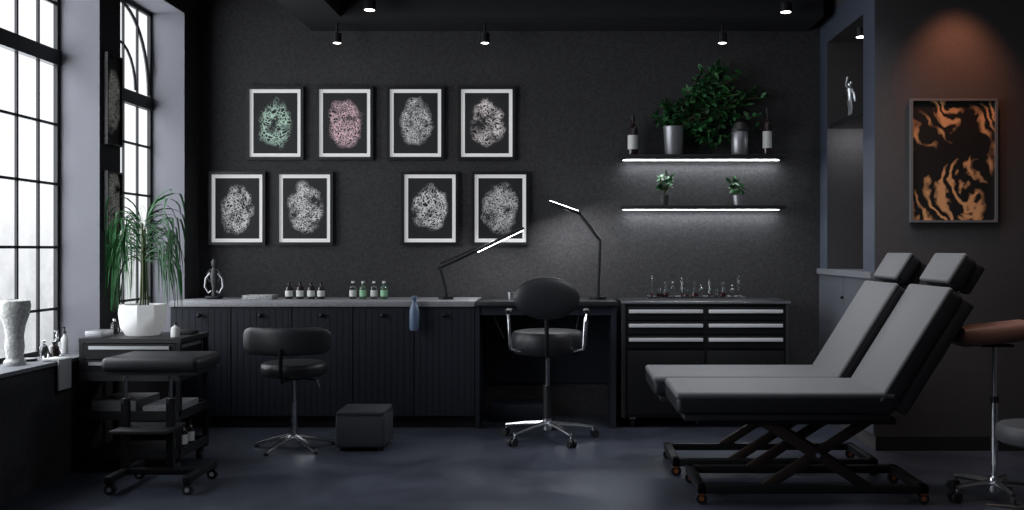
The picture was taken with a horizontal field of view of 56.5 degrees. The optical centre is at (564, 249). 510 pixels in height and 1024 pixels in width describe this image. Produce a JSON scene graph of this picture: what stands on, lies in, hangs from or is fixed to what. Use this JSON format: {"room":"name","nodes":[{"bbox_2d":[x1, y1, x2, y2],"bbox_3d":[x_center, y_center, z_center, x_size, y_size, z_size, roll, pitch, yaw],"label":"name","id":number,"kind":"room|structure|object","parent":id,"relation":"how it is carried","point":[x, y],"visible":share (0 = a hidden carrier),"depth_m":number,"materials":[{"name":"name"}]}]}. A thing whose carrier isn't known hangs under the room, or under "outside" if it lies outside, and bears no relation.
{"room":"tattoo studio","nodes":[
{"label":"tattoo studio","id":0,"kind":"room"},
{"bbox_2d":[0,0,198,504],"bbox_3d":[-2.926,-0.390,3.325,0.272,3.300,7.850,0,0,0],"label":"wall","id":1,"kind":"structure","parent":0,"point":[39,422],"depth_m":5.70,"materials":[{"name":"grey paint"}]},
{"bbox_2d":[0,0,61,363],"bbox_3d":[-3.040,-0.563,4.950,0.044,2.344,1.490,0,0,0],"label":"window","id":2,"kind":"structure","parent":1,"relation":"in","point":[14,42],"depth_m":5.47,"materials":[{"name":"black metal"}]},
{"bbox_2d":[0,352,78,377],"bbox_3d":[-2.917,0.620,4.635,0.285,0.020,4.662,0,0,0],"label":"sill","id":3,"kind":"structure","parent":1,"relation":"attached to","point":[5,371],"depth_m":5.02,"materials":[{"name":"grey stone"}]},
{"bbox_2d":[0,299,30,365],"bbox_3d":[-2.925,0.436,5.050,0.142,0.345,0.185,0,0,0],"label":"vase","id":4,"kind":"object","parent":3,"relation":"on","point":[14,313],"visible":1,"depth_m":5.00,"materials":[{"name":"white ceramic"}]},
{"bbox_2d":[25,327,67,361],"bbox_3d":[-2.947,0.531,5.395,0.106,0.156,0.450,0,0,0],"label":"bottles","id":5,"kind":"object","parent":3,"relation":"on","point":[58,347],"depth_m":5.42},
{"bbox_2d":[41,357,70,390],"bbox_3d":[-2.810,0.682,5.250,0.100,0.173,0.130,0,0,0],"label":"towel","id":6,"kind":"object","parent":3,"relation":"on","point":[63,363],"visible":1,"depth_m":5.23,"materials":[{"name":"white fabric"}]},
{"bbox_2d":[103,52,122,146],"bbox_3d":[-2.773,-0.918,5.830,0.030,0.556,0.200,0,0,0],"label":"picture","id":7,"kind":"object","parent":1,"relation":"attached to","point":[112,64],"visible":1,"depth_m":5.83,"materials":[{"name":"black"}]},
{"bbox_2d":[103,170,122,230],"bbox_3d":[-2.773,-0.300,5.830,0.030,0.360,0.200,0,0,0],"label":"picture","id":8,"kind":"object","parent":1,"relation":"attached to","point":[112,181],"visible":0.73,"depth_m":5.83,"materials":[{"name":"black"}]},
{"bbox_2d":[120,0,152,331],"bbox_3d":[-3.040,-0.563,6.465,0.044,2.344,1.000,0,0,0],"label":"window","id":9,"kind":"structure","parent":1,"relation":"in","point":[132,98],"depth_m":6.76,"materials":[{"name":"black metal"}]},
{"bbox_2d":[199,0,820,414],"bbox_3d":[0.219,-0.390,7.350,6.562,3.300,0.200,0,0,0],"label":"wall","id":10,"kind":"structure","parent":0,"point":[578,93],"depth_m":7.25,"materials":[{"name":"black paint"}]},
{"bbox_2d":[208,171,265,244],"bbox_3d":[-2.496,-0.317,7.234,0.435,0.560,0.030,0,0,0],"label":"picture","id":11,"kind":"object","parent":10,"relation":"attached to","point":[236,199],"visible":1,"depth_m":7.24,"materials":[{"name":"black"}]},
{"bbox_2d":[246,86,303,159],"bbox_3d":[-2.206,-0.966,7.234,0.435,0.560,0.030,0,0,0],"label":"picture","id":12,"kind":"object","parent":10,"relation":"attached to","point":[274,114],"visible":1,"depth_m":7.24,"materials":[{"name":"black"}]},
{"bbox_2d":[276,171,333,244],"bbox_3d":[-1.981,-0.317,7.234,0.435,0.560,0.030,0,0,0],"label":"picture","id":13,"kind":"object","parent":10,"relation":"attached to","point":[304,199],"visible":1,"depth_m":7.24,"materials":[{"name":"black"}]},
{"bbox_2d":[316,86,373,159],"bbox_3d":[-1.676,-0.966,7.234,0.435,0.560,0.030,0,0,0],"label":"picture","id":14,"kind":"object","parent":10,"relation":"attached to","point":[344,114],"visible":1,"depth_m":7.24,"materials":[{"name":"black"}]},
{"bbox_2d":[387,86,443,159],"bbox_3d":[-1.137,-0.966,7.234,0.435,0.560,0.030,0,0,0],"label":"picture","id":15,"kind":"object","parent":10,"relation":"attached to","point":[415,114],"visible":1,"depth_m":7.24,"materials":[{"name":"black"}]},
{"bbox_2d":[401,171,458,244],"bbox_3d":[-1.027,-0.317,7.234,0.435,0.560,0.030,0,0,0],"label":"picture","id":16,"kind":"object","parent":10,"relation":"attached to","point":[429,199],"visible":1,"depth_m":7.24,"materials":[{"name":"black"}]},
{"bbox_2d":[458,86,515,159],"bbox_3d":[-0.595,-0.966,7.234,0.435,0.560,0.030,0,0,0],"label":"picture","id":17,"kind":"object","parent":10,"relation":"attached to","point":[486,114],"visible":1,"depth_m":7.24,"materials":[{"name":"black"}]},
{"bbox_2d":[472,171,528,244],"bbox_3d":[-0.492,-0.317,7.234,0.435,0.560,0.030,0,0,0],"label":"picture","id":18,"kind":"object","parent":10,"relation":"attached to","point":[500,199],"visible":1,"depth_m":7.24,"materials":[{"name":"black"}]},
{"bbox_2d":[620,205,785,209],"bbox_3d":[1.030,-0.319,7.140,1.220,0.030,0.215,0,0,0],"label":"shelf","id":19,"kind":"object","parent":10,"relation":"attached to","point":[622,207],"visible":1,"depth_m":7.03,"materials":[{"name":"black plastic"}]},
{"bbox_2d":[656,170,673,204],"bbox_3d":[0.753,-0.469,7.151,0.141,0.268,0.113,0,0,10],"label":"potted plant","id":20,"kind":"object","parent":19,"relation":"on","point":[664,199],"visible":0.96,"depth_m":7.14,"materials":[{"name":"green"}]},
{"bbox_2d":[725,175,744,204],"bbox_3d":[1.286,-0.450,7.140,0.169,0.230,0.113,0,0,0],"label":"potted plant","id":21,"kind":"object","parent":19,"relation":"on","point":[737,199],"depth_m":7.13,"materials":[{"name":"green plant"}]},
{"bbox_2d":[620,154,785,160],"bbox_3d":[1.030,-0.694,7.140,1.220,0.031,0.215,0,0,0],"label":"shelf","id":22,"kind":"object","parent":10,"relation":"attached to","point":[624,157],"depth_m":7.03,"materials":[{"name":"silver metal"}]},
{"bbox_2d":[628,115,637,153],"bbox_3d":[0.508,-0.863,7.140,0.067,0.284,0.078,0,0,0],"label":"bottle","id":23,"kind":"object","parent":22,"relation":"on","point":[633,138],"depth_m":7.11,"materials":[{"name":"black glass"}]},
{"bbox_2d":[730,121,748,153],"bbox_3d":[1.313,-0.841,7.140,0.144,0.262,0.144,0,0,0],"label":"metal vase","id":24,"kind":"object","parent":22,"relation":"on","point":[739,131],"visible":0.8,"depth_m":7.09,"materials":[{"name":"silver metal"}]},
{"bbox_2d":[763,107,771,153],"bbox_3d":[1.514,-0.893,7.140,0.060,0.344,0.078,0,0,0],"label":"bottle","id":25,"kind":"object","parent":22,"relation":"on","point":[767,126],"depth_m":7.11,"materials":[{"name":"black glass"}]},
{"bbox_2d":[0,415,1023,509],"bbox_3d":[0.219,1.310,3.425,6.562,0.100,8.050,0,0,0],"label":"floor","id":26,"kind":"structure","parent":0,"point":[625,467],"depth_m":5.31,"materials":[{"name":"concrete"}]},
{"bbox_2d":[78,319,208,471],"bbox_3d":[-2.458,0.835,5.570,0.575,0.849,0.440,0,0,0],"label":"trolley","id":27,"kind":"object","parent":26,"relation":"on","point":[97,345],"visible":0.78,"depth_m":5.38,"materials":[{"name":"black plastic"}]},
{"bbox_2d":[105,189,186,335],"bbox_3d":[-2.465,0.071,5.605,0.330,0.856,0.350,0,0,0],"label":"potted palm","id":28,"kind":"object","parent":27,"relation":"on","point":[143,318],"visible":1,"depth_m":5.54,"materials":[{"name":"white"}]},
{"bbox_2d":[102,351,220,494],"bbox_3d":[-2.140,0.907,5.060,0.500,0.706,0.400,0,0,0],"label":"stand","id":29,"kind":"object","parent":26,"relation":"on","point":[170,363],"visible":1,"depth_m":5.03,"materials":[{"name":"black leather"}]},
{"bbox_2d":[243,327,334,455],"bbox_3d":[-1.724,0.868,6.023,0.547,0.785,0.563,0,0,0],"label":"stool","id":30,"kind":"object","parent":26,"relation":"on","point":[280,342],"visible":1,"depth_m":5.84,"materials":[{"name":"black leather"}]},
{"bbox_2d":[169,296,481,426],"bbox_3d":[-1.710,0.790,6.918,2.151,0.940,0.655,0,0,0],"label":"cabinet","id":31,"kind":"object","parent":26,"relation":"on","point":[415,355],"depth_m":6.70,"materials":[{"name":"black wood"}]},
{"bbox_2d":[204,259,223,298],"bbox_3d":[-2.568,0.211,6.950,0.148,0.295,0.080,0,0,0],"label":"figurine","id":32,"kind":"object","parent":31,"relation":"on","point":[213,275],"visible":1,"depth_m":6.94,"materials":[{"name":"black metal"}]},
{"bbox_2d":[242,294,277,299],"bbox_3d":[-2.231,0.343,6.950,0.220,0.031,0.140,0,0,0],"label":"tray","id":33,"kind":"object","parent":31,"relation":"on","point":[250,296],"depth_m":6.88,"materials":[{"name":"grey metal"}]},
{"bbox_2d":[438,227,523,299],"bbox_3d":[-0.612,0.095,6.930,0.631,0.528,0.110,0,0,0],"label":"desk lamp","id":34,"kind":"object","parent":31,"relation":"on","point":[445,297],"visible":1,"depth_m":6.91,"materials":[{"name":"black metal"}]},
{"bbox_2d":[336,404,392,450],"bbox_3d":[-1.280,1.133,6.080,0.312,0.253,0.312,0,0,0],"label":"pouf","id":35,"kind":"object","parent":26,"relation":"on","point":[357,425],"visible":1,"depth_m":5.92,"materials":[{"name":"grey leather"}]},
{"bbox_2d":[475,297,615,428],"bbox_3d":[-0.137,0.810,6.958,0.993,0.900,0.576,0,0,0],"label":"desk","id":36,"kind":"object","parent":26,"relation":"on","point":[494,361],"visible":0.77,"depth_m":7.23,"materials":[{"name":"black wood"}]},
{"bbox_2d":[507,292,514,298],"bbox_3d":[-0.395,0.334,6.950,0.052,0.050,0.051,0,0,0],"label":"cup","id":37,"kind":"object","parent":36,"relation":"on","point":[510,294],"depth_m":6.93,"materials":[{"name":"grey metal"}]},
{"bbox_2d":[548,201,606,299],"bbox_3d":[0.090,-0.001,6.930,0.431,0.720,0.130,0,0,0],"label":"desk lamp","id":38,"kind":"object","parent":36,"relation":"on","point":[598,297],"visible":1,"depth_m":6.92,"materials":[{"name":"black metal"}]},
{"bbox_2d":[500,277,598,447],"bbox_3d":[-0.106,0.715,6.323,0.674,1.090,0.712,0,0,0],"label":"office chair","id":39,"kind":"object","parent":26,"relation":"on","point":[546,298],"visible":1,"depth_m":6.11,"materials":[{"name":"black leather"}]},
{"bbox_2d":[617,297,790,426],"bbox_3d":[0.993,0.810,6.955,1.197,0.899,0.541,0,0,0],"label":"drawer cabinet","id":40,"kind":"object","parent":26,"relation":"on","point":[752,330],"visible":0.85,"depth_m":6.70,"materials":[{"name":"black metal"}]},
{"bbox_2d":[645,275,745,299],"bbox_3d":[0.955,0.271,6.980,0.710,0.176,0.240,0,0,0],"label":"bottles","id":41,"kind":"object","parent":40,"relation":"on","point":[659,295],"visible":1,"depth_m":6.97,"materials":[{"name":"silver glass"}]},
{"bbox_2d":[645,253,926,475],"bbox_3d":[1.270,0.638,5.520,1.563,1.244,0.544,0,0,0],"label":"bed","id":42,"kind":"object","parent":26,"relation":"on","point":[874,302],"visible":0.68,"depth_m":5.37,"materials":[{"name":"black leather"}]},
{"bbox_2d":[665,253,984,503],"bbox_3d":[1.327,0.638,4.930,1.563,1.244,0.544,0,0,0],"label":"bed","id":43,"kind":"object","parent":26,"relation":"on","point":[925,321],"visible":1,"depth_m":4.71,"materials":[{"name":"black leather"}]},
{"bbox_2d":[946,319,1023,505],"bbox_3d":[2.168,0.807,4.785,0.506,0.906,0.489,0,0,0],"label":"stand","id":44,"kind":"object","parent":26,"relation":"on","point":[994,335],"visible":0.92,"depth_m":4.75,"materials":[{"name":"brown leather"}]},
{"bbox_2d":[983,418,1023,509],"bbox_3d":[2.152,1.022,4.285,0.496,0.475,0.504,0,0,0],"label":"round stool","id":45,"kind":"object","parent":26,"relation":"on","point":[1007,431],"visible":1,"depth_m":4.26,"materials":[{"name":"leather"}]},
{"bbox_2d":[648,59,771,153],"bbox_3d":[1.081,-1.075,7.130,0.918,0.730,0.214,0,0,0],"label":"plant","id":46,"kind":"object","parent":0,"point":[676,121],"visible":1,"depth_m":7.12,"materials":[{"name":"green plant"}]},
{"bbox_2d":[817,0,1023,450],"bbox_3d":[2.608,-0.390,6.604,1.384,3.300,1.292,0,0,0],"label":"wall","id":47,"kind":"structure","parent":0,"point":[907,49],"depth_m":5.97,"materials":[{"name":"grey paint"}]},
{"bbox_2d":[829,109,862,128],"bbox_3d":[2.138,-0.915,6.625,0.355,0.030,0.840,0,0,0],"label":"shelf niche","id":48,"kind":"object","parent":47,"relation":"attached to","point":[855,120],"visible":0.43,"depth_m":6.76,"materials":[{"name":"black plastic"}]},
{"bbox_2d":[844,77,856,116],"bbox_3d":[2.033,-1.087,6.761,0.094,0.312,0.125,0,0,24],"label":"statuette","id":49,"kind":"object","parent":48,"relation":"on","point":[850,91],"visible":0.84,"depth_m":6.74,"materials":[{"name":"silver metal"}]},
{"bbox_2d":[855,27,862,37],"bbox_3d":[2.060,-1.510,6.600,0.090,0.061,0.090,0,0,0],"label":"spotlight","id":50,"kind":"object","parent":47,"relation":"attached to","point":[859,30],"visible":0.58,"depth_m":6.57,"materials":[{"name":"black metal"}]},
{"bbox_2d":[909,98,997,222],"bbox_3d":[2.435,-0.560,5.954,0.545,0.775,0.030,0,0,0],"label":"picture","id":51,"kind":"object","parent":47,"relation":"attached to","point":[953,142],"visible":1,"depth_m":5.95,"materials":[{"name":"black paper"}]},
{"label":"outside","id":52,"kind":"structure","parent":0,"visible":0},
{"bbox_2d":[0,0,146,356],"bbox_3d":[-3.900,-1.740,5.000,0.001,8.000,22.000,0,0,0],"label":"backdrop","id":53,"kind":"structure","parent":52,"point":[27,8],"depth_m":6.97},
{"bbox_3d":[0.219,-2.090,3.425,6.562,0.100,8.050,0,0,0],"label":"ceiling","id":54,"kind":"structure","parent":0,"visible":0},
{"bbox_2d":[277,0,352,30],"bbox_3d":[-1.770,-1.855,3.325,0.320,0.370,7.850,0,0,0],"label":"beam","id":55,"kind":"structure","parent":54,"relation":"attached to","point":[317,15],"depth_m":6.74,"materials":[{"name":"black"}]},
{"bbox_2d":[332,23,341,43],"bbox_3d":[-1.680,-1.597,7.000,0.068,0.146,0.068,0,0,0],"label":"light","id":56,"kind":"object","parent":55,"relation":"attached to","point":[336,37],"visible":1,"depth_m":6.98,"materials":[{"name":"black metal"}]},
{"bbox_2d":[363,0,375,11],"bbox_3d":[-1.360,-1.855,6.610,0.090,0.371,0.090,0,0,0],"label":"spotlight","id":57,"kind":"object","parent":54,"relation":"attached to","point":[368,5],"visible":1,"depth_m":6.58,"materials":[{"name":"black metal"}]},
{"bbox_2d":[340,0,822,30],"bbox_3d":[0.120,-1.855,7.025,3.460,0.370,0.450,0,0,0],"label":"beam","id":58,"kind":"structure","parent":54,"relation":"attached to","point":[389,15],"depth_m":6.80,"materials":[{"name":"black"}]},
{"bbox_2d":[480,23,489,43],"bbox_3d":[-0.590,-1.597,7.000,0.068,0.146,0.068,0,0,0],"label":"light","id":59,"kind":"object","parent":58,"relation":"attached to","point":[484,37],"visible":1,"depth_m":6.97,"materials":[{"name":"black metal"}]},
{"bbox_2d":[718,23,726,43],"bbox_3d":[1.160,-1.597,7.000,0.068,0.146,0.068,0,0,0],"label":"light","id":60,"kind":"object","parent":58,"relation":"attached to","point":[722,37],"visible":1,"depth_m":6.98,"materials":[{"name":"black metal"}]},
{"bbox_2d":[779,0,791,13],"bbox_3d":[1.550,-1.855,6.670,0.090,0.371,0.090,0,0,0],"label":"spotlight","id":61,"kind":"object","parent":54,"relation":"attached to","point":[785,7],"visible":1,"depth_m":6.64,"materials":[{"name":"black metal"}]}
]}

